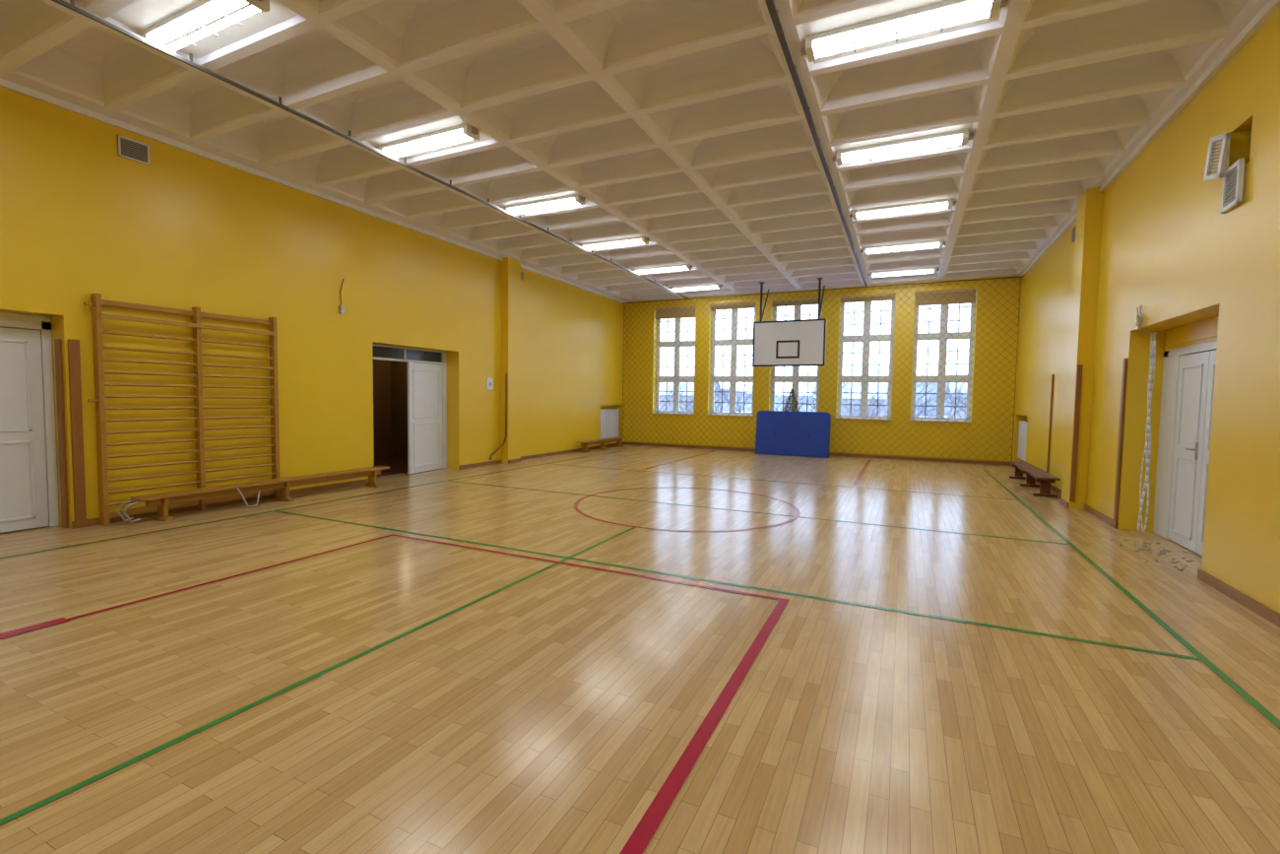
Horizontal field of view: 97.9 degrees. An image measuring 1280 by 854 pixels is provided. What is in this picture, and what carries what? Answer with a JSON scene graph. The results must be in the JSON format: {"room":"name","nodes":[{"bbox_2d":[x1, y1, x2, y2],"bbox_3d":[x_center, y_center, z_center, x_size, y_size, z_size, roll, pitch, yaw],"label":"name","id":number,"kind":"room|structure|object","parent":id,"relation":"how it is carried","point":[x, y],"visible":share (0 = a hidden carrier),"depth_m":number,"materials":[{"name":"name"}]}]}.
{"room":"sports hall","nodes":[
{"label":"sports hall","id":0,"kind":"room"},
{"bbox_2d":[0,86,626,527],"bbox_3d":[-4.894,-1.265,9.131,0.600,4.620,19.390,2,3,25],"label":"wall","id":1,"kind":"structure","parent":0,"point":[80,219],"depth_m":7.54,"materials":[{"name":"yellow paint"}]},
{"bbox_2d":[0,312,59,532],"bbox_3d":[-6.686,-0.025,5.452,0.118,2.275,1.404,2,3,25],"label":"door","id":2,"kind":"structure","parent":1,"relation":"in","point":[29,484],"depth_m":5.89,"materials":[{"name":"white paint"}]},
{"bbox_2d":[54,338,68,527],"bbox_3d":[-6.220,0.077,5.998,0.100,2.028,0.027,2,3,25],"label":"plank","id":3,"kind":"object","parent":1,"relation":"attached to","point":[57,342],"visible":1,"depth_m":5.98,"materials":[{"name":"brown wood"}]},
{"bbox_2d":[67,338,86,527],"bbox_3d":[-6.072,0.078,6.018,0.029,2.028,0.090,2,3,25],"label":"plank","id":4,"kind":"object","parent":1,"relation":"attached to","point":[74,357],"visible":1,"depth_m":6.01,"materials":[{"name":"brown wood"}]},
{"bbox_2d":[117,134,150,165],"bbox_3d":[-5.781,-3.160,6.374,0.019,0.230,0.290,2,3,25],"label":"air vent","id":5,"kind":"object","parent":1,"relation":"in","point":[127,148],"visible":1,"depth_m":6.37,"materials":[{"name":"white metal"}]},
{"bbox_2d":[83,293,280,524],"bbox_3d":[-5.550,-0.219,6.950,0.154,2.538,2.005,2,3,25],"label":"wall bars","id":6,"kind":"object","parent":1,"relation":"attached to","point":[96,302],"visible":0.98,"depth_m":6.86,"materials":[{"name":"brown wood"}]},
{"bbox_2d":[0,77,627,304],"bbox_3d":[-4.506,-3.510,9.004,0.049,0.068,19.080,2,3,25],"label":"trim","id":7,"kind":"structure","parent":1,"relation":"attached to","point":[5,84],"depth_m":7.24,"materials":[{"name":"white paint"}]},
{"bbox_2d":[338,279,344,314],"bbox_3d":[-4.677,-2.051,8.766,0.073,0.569,0.090,2,3,25],"label":"wall sensor","id":8,"kind":"object","parent":1,"relation":"attached to","point":[341,307],"visible":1,"depth_m":8.75,"materials":[{"name":"white paint"}]},
{"bbox_2d":[71,441,625,528],"bbox_3d":[-4.489,0.909,9.205,0.223,0.079,19.090,2,3,25],"label":"baseboard","id":9,"kind":"structure","parent":1,"relation":"attached to","point":[92,521],"depth_m":8.42,"materials":[{"name":"brown wood"}]},
{"bbox_2d":[372,343,447,473],"bbox_3d":[-4.336,-0.293,10.412,0.184,2.355,1.994,2,3,25],"label":"door","id":10,"kind":"structure","parent":1,"relation":"in","point":[426,382],"depth_m":10.73,"materials":[{"name":"white paint"}]},
{"bbox_2d":[486,378,492,389],"bbox_3d":[-3.224,-0.925,11.960,0.021,0.250,0.180,2,3,25],"label":"box","id":11,"kind":"object","parent":1,"relation":"attached to","point":[488,380],"visible":1,"depth_m":11.94,"materials":[{"name":"white paint"}]},
{"bbox_2d":[489,373,507,459],"bbox_3d":[-3.087,-0.231,12.110,0.072,1.868,0.439,4,4,43],"label":"pipe","id":12,"kind":"object","parent":1,"relation":"attached to","point":[505,436],"visible":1,"depth_m":12.21,"materials":[{"name":"yellow metal"}]},
{"bbox_2d":[501,256,520,463],"bbox_3d":[-2.877,-1.451,12.442,0.199,4.499,0.450,2,3,25],"label":"pilaster","id":13,"kind":"object","parent":1,"relation":"attached to","point":[510,267],"visible":0.86,"depth_m":12.32,"materials":[{"name":"yellow paint"}]},
{"bbox_2d":[599,408,619,444],"bbox_3d":[-0.962,-0.027,17.077,0.100,1.019,1.200,2,3,25],"label":"radiator","id":14,"kind":"object","parent":1,"relation":"attached to","point":[609,418],"visible":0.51,"depth_m":17.02,"materials":[{"name":"white metal"}]},
{"bbox_2d":[372,359,431,476],"bbox_3d":[-5.806,-0.569,11.043,2.828,3.200,4.600,2,3,25],"label":"wall","id":15,"kind":"structure","parent":0,"point":[390,377],"depth_m":13.29,"materials":[{"name":"brown wood"}]},
{"bbox_2d":[0,0,1269,302],"bbox_3d":[0.220,-3.712,6.811,11.450,0.700,19.790,2,3,25],"label":"ceiling","id":16,"kind":"structure","parent":0,"point":[683,124],"depth_m":6.12,"materials":[{"name":"paint"}]},
{"bbox_2d":[109,0,298,59],"bbox_3d":[-3.541,-3.294,4.523,1.560,0.122,0.640,2,3,25],"label":"ceiling lamp","id":17,"kind":"object","parent":16,"relation":"attached to","point":[198,28],"depth_m":4.54,"materials":[{"name":"white plastic"}]},
{"bbox_2d":[51,0,689,299],"bbox_3d":[-2.593,-3.413,7.945,0.028,0.100,18.800,2,3,25],"label":"rail","id":18,"kind":"object","parent":16,"relation":"attached to","point":[71,5],"depth_m":5.74,"materials":[{"name":"grey metal"}]},
{"bbox_2d":[364,116,493,158],"bbox_3d":[-2.530,-3.392,6.652,1.560,0.122,0.640,2,3,25],"label":"ceiling lamp","id":19,"kind":"object","parent":16,"relation":"attached to","point":[452,132],"depth_m":6.56,"materials":[{"name":"white plastic"}]},
{"bbox_2d":[497,190,592,214],"bbox_3d":[-1.518,-3.490,8.782,1.560,0.122,0.640,2,3,25],"label":"ceiling lamp","id":20,"kind":"object","parent":16,"relation":"attached to","point":[570,198],"depth_m":8.67,"materials":[{"name":"white plastic"}]},
{"bbox_2d":[576,234,653,250],"bbox_3d":[-0.506,-3.588,10.912,1.560,0.122,0.640,2,3,25],"label":"ceiling lamp","id":21,"kind":"object","parent":16,"relation":"attached to","point":[630,240],"depth_m":10.81,"materials":[{"name":"white plastic"}]},
{"bbox_2d":[630,262,695,273],"bbox_3d":[0.506,-3.686,13.042,1.560,0.122,0.640,2,3,25],"label":"ceiling lamp","id":22,"kind":"object","parent":16,"relation":"attached to","point":[684,266],"depth_m":12.95,"materials":[{"name":"white plastic"}]},
{"bbox_2d":[669,283,724,291],"bbox_3d":[1.518,-3.784,15.172,1.560,0.122,0.640,2,3,25],"label":"ceiling lamp","id":23,"kind":"object","parent":16,"relation":"attached to","point":[709,286],"depth_m":15.08,"materials":[{"name":"white plastic"}]},
{"bbox_2d":[752,277,826,366],"bbox_3d":[3.939,-2.630,14.467,1.800,2.158,0.920,2,3,25],"label":"basketball backboard","id":24,"kind":"object","parent":16,"relation":"hanging from","point":[800,342],"visible":1,"depth_m":14.07,"materials":[{"name":"white paint"}]},
{"bbox_2d":[765,0,867,287],"bbox_3d":[1.798,-3.239,5.867,0.052,0.100,18.800,2,3,25],"label":"rail","id":25,"kind":"object","parent":16,"relation":"attached to","point":[774,13],"depth_m":5.53,"materials":[{"name":"grey metal"}]},
{"bbox_2d":[622,276,1023,461],"bbox_3d":[4.134,-1.522,15.263,10.430,4.317,0.023,2,3,25],"label":"safety net","id":26,"kind":"object","parent":16,"relation":"hanging from","point":[1007,277],"visible":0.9,"depth_m":14.54,"materials":[{"name":"fabric"}]},
{"bbox_2d":[867,265,938,277],"bbox_3d":[6.111,-3.603,12.998,1.560,0.122,0.640,2,3,25],"label":"ceiling lamp","id":27,"kind":"object","parent":16,"relation":"attached to","point":[925,270],"depth_m":12.91,"materials":[{"name":"white plastic"}]},
{"bbox_2d":[860,238,945,254],"bbox_3d":[5.099,-3.505,10.868,1.560,0.122,0.640,2,3,25],"label":"ceiling lamp","id":28,"kind":"object","parent":16,"relation":"attached to","point":[930,243],"depth_m":10.78,"materials":[{"name":"white plastic"}]},
{"bbox_2d":[849,195,956,220],"bbox_3d":[4.087,-3.407,8.738,1.560,0.122,0.640,2,3,25],"label":"ceiling lamp","id":29,"kind":"object","parent":16,"relation":"attached to","point":[948,202],"depth_m":8.65,"materials":[{"name":"white plastic"}]},
{"bbox_2d":[832,122,973,165],"bbox_3d":[3.076,-3.309,6.608,1.560,0.122,0.640,2,3,25],"label":"ceiling lamp","id":30,"kind":"object","parent":16,"relation":"attached to","point":[956,135],"depth_m":6.50,"materials":[{"name":"white plastic"}]},
{"bbox_2d":[800,0,1008,63],"bbox_3d":[2.064,-3.211,4.479,1.560,0.122,0.640,2,3,25],"label":"ceiling lamp","id":31,"kind":"object","parent":16,"relation":"attached to","point":[893,22],"depth_m":4.45,"materials":[{"name":"white plastic"}]},
{"bbox_2d":[0,444,1279,853],"bbox_3d":[0.149,1.230,7.072,11.450,0.200,19.790,2,3,25],"label":"floor","id":32,"kind":"structure","parent":0,"point":[546,713],"depth_m":3.04,"materials":[{"name":"beige wood"}]},
{"bbox_2d":[117,465,389,522],"bbox_3d":[-4.944,0.873,7.670,0.324,0.298,3.468,2,3,25],"label":"bench","id":33,"kind":"object","parent":32,"relation":"on","point":[162,499],"visible":1,"depth_m":7.25,"materials":[{"name":"brown wood"}]},
{"bbox_2d":[576,436,626,451],"bbox_3d":[-1.067,0.489,15.987,0.270,0.298,2.500,2,3,25],"label":"bench","id":34,"kind":"object","parent":32,"relation":"on","point":[603,441],"visible":1,"depth_m":15.94,"materials":[{"name":"brown wood"}]},
{"bbox_2d":[0,448,1279,853],"bbox_3d":[0.131,1.140,6.805,8.846,0.002,18.300,2,3,25],"label":"court lines","id":35,"kind":"object","parent":32,"relation":"on","point":[645,829],"visible":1,"depth_m":3.48,"materials":[{"name":"green paint"}]},
{"bbox_2d":[755,410,831,457],"bbox_3d":[4.095,0.179,15.007,1.920,1.196,0.342,2,3,25],"label":"mat","id":36,"kind":"object","parent":32,"relation":"on","point":[778,432],"visible":1,"depth_m":14.89,"materials":[{"name":"blue plastic"}]},
{"bbox_2d":[1009,460,1060,497],"bbox_3d":[7.018,0.908,10.016,0.320,0.328,2.780,2,3,25],"label":"bench","id":37,"kind":"object","parent":32,"relation":"on","point":[1034,474],"visible":1,"depth_m":9.73,"materials":[{"name":"brown wood"}]},
{"bbox_2d":[1104,536,1202,570],"bbox_3d":[5.231,1.274,5.605,0.570,0.013,1.242,2,3,25],"label":"debris","id":38,"kind":"object","parent":32,"relation":"on","point":[1165,549],"visible":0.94,"depth_m":5.67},
{"bbox_2d":[624,275,1021,461],"bbox_3d":[4.339,-1.529,15.697,11.450,4.520,0.400,2,3,25],"label":"wall","id":39,"kind":"structure","parent":0,"point":[832,323],"depth_m":14.76,"materials":[{"name":"yellow paint"}]},
{"bbox_2d":[651,412,693,414],"bbox_3d":[1.040,-0.414,17.181,1.344,0.035,0.278,2,3,25],"label":"trim","id":40,"kind":"structure","parent":39,"relation":"attached to","point":[652,413],"depth_m":17.05,"materials":[{"name":"paint"}]},
{"bbox_2d":[655,307,696,413],"bbox_3d":[1.143,-2.034,17.264,1.344,3.264,0.090,2,3,25],"label":"window","id":41,"kind":"structure","parent":39,"relation":"in","point":[676,341],"depth_m":17.27,"materials":[{"name":"paint"}]},
{"bbox_2d":[655,305,696,319],"bbox_3d":[1.070,-3.482,16.988,1.304,0.336,0.050,2,3,25],"label":"blind","id":42,"kind":"object","parent":41,"relation":"attached to","point":[663,312],"visible":0.9,"depth_m":16.98,"materials":[{"name":"beige fabric"}]},
{"bbox_2d":[706,413,752,416],"bbox_3d":[2.666,-0.350,16.412,1.344,0.035,0.278,2,3,25],"label":"trim","id":43,"kind":"structure","parent":39,"relation":"attached to","point":[707,414],"depth_m":16.30,"materials":[{"name":"paint"}]},
{"bbox_2d":[710,308,755,414],"bbox_3d":[2.769,-1.969,16.494,1.344,3.264,0.090,2,3,25],"label":"window","id":44,"kind":"structure","parent":39,"relation":"in","point":[734,339],"depth_m":16.50,"materials":[{"name":"paint"}]},
{"bbox_2d":[710,302,755,310],"bbox_3d":[2.697,-3.508,16.214,1.304,0.156,0.050,2,3,25],"label":"blind","id":45,"kind":"object","parent":39,"relation":"attached to","point":[744,304],"visible":0.84,"depth_m":16.20,"materials":[{"name":"beige fabric"}]},
{"bbox_2d":[770,304,821,411],"bbox_3d":[4.404,-1.905,15.721,1.344,3.264,0.090,2,3,25],"label":"window","id":46,"kind":"structure","parent":39,"relation":"in","point":[798,312],"depth_m":15.72,"materials":[{"name":"paint"}]},
{"bbox_2d":[772,298,821,307],"bbox_3d":[4.332,-3.443,15.440,1.304,0.156,0.050,2,3,25],"label":"blind","id":47,"kind":"object","parent":39,"relation":"attached to","point":[806,301],"visible":0.84,"depth_m":15.43,"materials":[{"name":"beige fabric"}]},
{"bbox_2d":[625,441,1011,464],"bbox_3d":[4.216,0.696,15.622,10.390,0.079,0.024,2,3,25],"label":"baseboard","id":48,"kind":"structure","parent":39,"relation":"attached to","point":[634,443],"depth_m":14.76,"materials":[{"name":"brown wood"}]},
{"bbox_2d":[835,417,891,420],"bbox_3d":[5.945,-0.220,14.860,1.344,0.035,0.278,2,3,25],"label":"trim","id":49,"kind":"structure","parent":39,"relation":"attached to","point":[836,417],"depth_m":14.78,"materials":[{"name":"paint"}]},
{"bbox_2d":[836,294,895,418],"bbox_3d":[6.048,-1.840,14.943,1.344,3.264,0.090,2,3,25],"label":"window","id":50,"kind":"structure","parent":39,"relation":"in","point":[857,338],"depth_m":14.91,"materials":[{"name":"paint"}]},
{"bbox_2d":[840,293,895,303],"bbox_3d":[5.976,-3.378,14.662,1.304,0.156,0.050,2,3,25],"label":"blind","id":51,"kind":"object","parent":50,"relation":"attached to","point":[889,296],"visible":0.98,"depth_m":14.65,"materials":[{"name":"beige fabric"}]},
{"bbox_2d":[910,419,971,422],"bbox_3d":[7.580,-0.155,14.086,1.344,0.035,0.278,2,3,25],"label":"trim","id":52,"kind":"structure","parent":39,"relation":"attached to","point":[911,419],"depth_m":13.97,"materials":[{"name":"paint"}]},
{"bbox_2d":[910,293,975,420],"bbox_3d":[7.683,-1.775,14.169,1.344,3.264,0.090,2,3,25],"label":"window","id":53,"kind":"structure","parent":39,"relation":"in","point":[943,335],"depth_m":14.14,"materials":[{"name":"paint"}]},
{"bbox_2d":[915,288,976,306],"bbox_3d":[7.610,-3.224,13.893,1.304,0.336,0.050,2,3,25],"label":"blind","id":54,"kind":"object","parent":53,"relation":"attached to","point":[949,298],"visible":0.93,"depth_m":13.88,"materials":[{"name":"beige fabric"}]},
{"bbox_2d":[1012,6,1279,613],"bbox_3d":[5.087,-0.870,4.408,0.600,4.620,19.390,2,3,25],"label":"wall","id":55,"kind":"structure","parent":0,"point":[1169,249],"depth_m":5.16,"materials":[{"name":"yellow paint"}]},
{"bbox_2d":[1017,420,1027,461],"bbox_3d":[8.658,0.374,12.525,0.100,0.979,1.200,2,3,25],"label":"radiator","id":56,"kind":"object","parent":55,"relation":"attached to","point":[1022,436],"visible":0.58,"depth_m":12.63,"materials":[{"name":"white metal"}]},
{"bbox_2d":[1046,374,1054,472],"bbox_3d":[7.351,0.018,9.999,0.025,1.920,0.050,2,3,25],"label":"plank","id":57,"kind":"object","parent":55,"relation":"attached to","point":[1052,388],"visible":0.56,"depth_m":9.98,"materials":[{"name":"brown wood"}]},
{"bbox_2d":[1071,225,1076,242],"bbox_3d":[6.992,-3.107,8.973,0.019,0.220,0.250,2,3,25],"label":"air vent","id":58,"kind":"object","parent":55,"relation":"in","point":[1074,227],"visible":0.59,"depth_m":9.01,"materials":[{"name":"grey metal"}]},
{"bbox_2d":[1061,187,1103,509],"bbox_3d":[6.381,-1.085,8.060,0.199,4.499,0.450,2,3,25],"label":"pilaster","id":59,"kind":"object","parent":55,"relation":"attached to","point":[1089,215],"visible":0.86,"depth_m":7.88,"materials":[{"name":"yellow paint"}]},
{"bbox_2d":[1069,364,1082,502],"bbox_3d":[6.196,0.096,7.930,0.060,1.950,0.038,2,3,25],"label":"plank","id":60,"kind":"object","parent":59,"relation":"attached to","point":[1078,366],"visible":1,"depth_m":7.92,"materials":[{"name":"brown wood"}]},
{"bbox_2d":[1112,358,1128,527],"bbox_3d":[5.793,0.203,6.726,0.029,2.048,0.070,2,3,25],"label":"plank","id":61,"kind":"object","parent":55,"relation":"attached to","point":[1124,361],"visible":1,"depth_m":6.71,"materials":[{"name":"brown wood"}]},
{"bbox_2d":[1011,463,1279,627],"bbox_3d":[4.747,1.275,4.834,0.223,0.079,19.090,2,3,25],"label":"baseboard","id":62,"kind":"structure","parent":55,"relation":"attached to","point":[1249,603],"depth_m":4.42,"materials":[{"name":"brown wood"}]},
{"bbox_2d":[1135,305,1156,533],"bbox_3d":[5.641,-0.078,6.346,0.448,2.591,0.182,0,3,-16],"label":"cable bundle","id":63,"kind":"object","parent":55,"relation":"attached to","point":[1139,319],"visible":1,"depth_m":6.34,"materials":[{"name":"white paint"}]},
{"bbox_2d":[1019,0,1279,278],"bbox_3d":[4.888,-3.139,4.559,0.049,0.068,19.080,2,3,25],"label":"trim","id":64,"kind":"structure","parent":55,"relation":"attached to","point":[1271,6],"depth_m":5.33,"materials":[{"name":"white paint"}]},
{"bbox_2d":[1152,316,1218,555],"bbox_3d":[5.647,0.102,5.588,0.128,2.365,2.074,2,3,25],"label":"door","id":65,"kind":"structure","parent":55,"relation":"in","point":[1189,353],"depth_m":5.92,"materials":[{"name":"white paint"}]},
{"bbox_2d":[1203,131,1245,213],"bbox_3d":[4.844,-2.126,4.622,0.116,0.658,0.436,2,3,25],"label":"vent","id":66,"kind":"object","parent":55,"relation":"attached to","point":[1233,177],"visible":1,"depth_m":4.62,"materials":[{"name":"white paint"}]},
{"label":"outside","id":67,"kind":"structure","parent":0,"visible":0},
{"bbox_3d":[14.398,-2.197,100.419,220.000,2.677,160.000,2,3,25],"label":"snowy ground","id":68,"kind":"structure","parent":67,"visible":0},
{"bbox_2d":[659,375,721,411],"bbox_3d":[7.499,-5.368,103.119,13.600,8.240,9.800,2,3,25],"label":"neighbouring house","id":69,"kind":"structure","parent":68,"relation":"on","point":[663,384],"depth_m":99.72,"materials":[{"name":"white"}]},
{"bbox_2d":[662,383,728,410],"bbox_3d":[3.995,-0.829,40.400,4.874,5.702,4.068,-1,3,-30],"label":"bare tree","id":70,"kind":"object","parent":68,"relation":"on","point":[681,383],"visible":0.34,"depth_m":40.20,"materials":[{"name":"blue plant"}]},
{"bbox_2d":[679,383,738,411],"bbox_3d":[3.778,-0.327,32.231,3.388,5.557,3.484,3,4,37],"label":"bare tree","id":71,"kind":"object","parent":68,"relation":"on","point":[684,404],"visible":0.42,"depth_m":31.71,"materials":[{"name":"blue plant"}]},
{"bbox_2d":[714,373,752,412],"bbox_3d":[7.121,-1.188,42.840,5.273,6.251,4.910,-1,3,-26],"label":"bare tree","id":72,"kind":"object","parent":68,"relation":"on","point":[745,393],"visible":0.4,"depth_m":42.43,"materials":[{"name":"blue plant"}]},
{"bbox_2d":[774,383,804,411],"bbox_3d":[9.117,-0.343,35.984,3.077,5.347,3.526,2,3,21],"label":"bare tree","id":73,"kind":"object","parent":68,"relation":"on","point":[788,389],"visible":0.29,"depth_m":35.10,"materials":[{"name":"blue plant"}]},
{"bbox_2d":[783,387,800,411],"bbox_3d":[4.243,-0.698,15.632,0.511,0.784,0.280,2,3,25],"label":"conifer","id":74,"kind":"object","parent":68,"relation":"on","point":[792,393],"visible":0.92,"depth_m":15.61,"materials":[{"name":"plant"}]},
{"bbox_2d":[798,366,861,411],"bbox_3d":[11.731,-0.729,34.834,4.734,6.314,3.492,2,3,18],"label":"bare tree","id":75,"kind":"object","parent":68,"relation":"on","point":[846,383],"visible":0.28,"depth_m":35.27,"materials":[{"name":"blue plant"}]},
{"bbox_2d":[812,382,888,415],"bbox_3d":[36.047,-4.181,95.705,11.600,7.480,8.800,2,3,25],"label":"neighbouring house","id":76,"kind":"structure","parent":68,"relation":"on","point":[871,385],"depth_m":92.08,"materials":[{"name":"white"}]},
{"bbox_2d":[841,388,919,416],"bbox_3d":[10.368,0.520,26.610,3.095,4.651,4.997,0,3,-22],"label":"bare tree","id":77,"kind":"object","parent":68,"relation":"on","point":[873,403],"visible":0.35,"depth_m":25.70,"materials":[{"name":"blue plant"}]},
{"bbox_2d":[886,373,951,417],"bbox_3d":[15.122,-0.155,30.289,3.696,5.747,4.136,1,3,-3],"label":"bare tree","id":78,"kind":"object","parent":68,"relation":"on","point":[929,401],"visible":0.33,"depth_m":29.93,"materials":[{"name":"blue plant"}]},
{"bbox_2d":[915,382,966,417],"bbox_3d":[18.098,-0.169,32.245,4.169,5.655,3.894,1,3,12],"label":"bare tree","id":79,"kind":"object","parent":68,"relation":"on","point":[950,397],"visible":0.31,"depth_m":31.95,"materials":[{"name":"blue plant"}]},
{"bbox_2d":[933,384,966,418],"bbox_3d":[20.667,-0.125,33.529,4.275,5.505,5.146,-1,3,-30],"label":"bare tree","id":80,"kind":"object","parent":68,"relation":"on","point":[958,384],"visible":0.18,"depth_m":34.22,"materials":[{"name":"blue plant"}]},
{"bbox_2d":[945,374,967,418],"bbox_3d":[51.355,-3.476,80.155,12.600,8.160,9.800,2,3,25],"label":"neighbouring house","id":81,"kind":"structure","parent":68,"relation":"on","point":[952,383],"depth_m":79.27,"materials":[{"name":"white"}]},
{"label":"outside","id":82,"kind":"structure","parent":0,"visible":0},
{"bbox_2d":[722,382,948,416],"bbox_3d":[31.609,-8.097,138.632,318.000,11.435,42.000,2,3,25],"label":"wooded hillside","id":83,"kind":"structure","parent":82,"point":[931,385],"depth_m":116.74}
]}

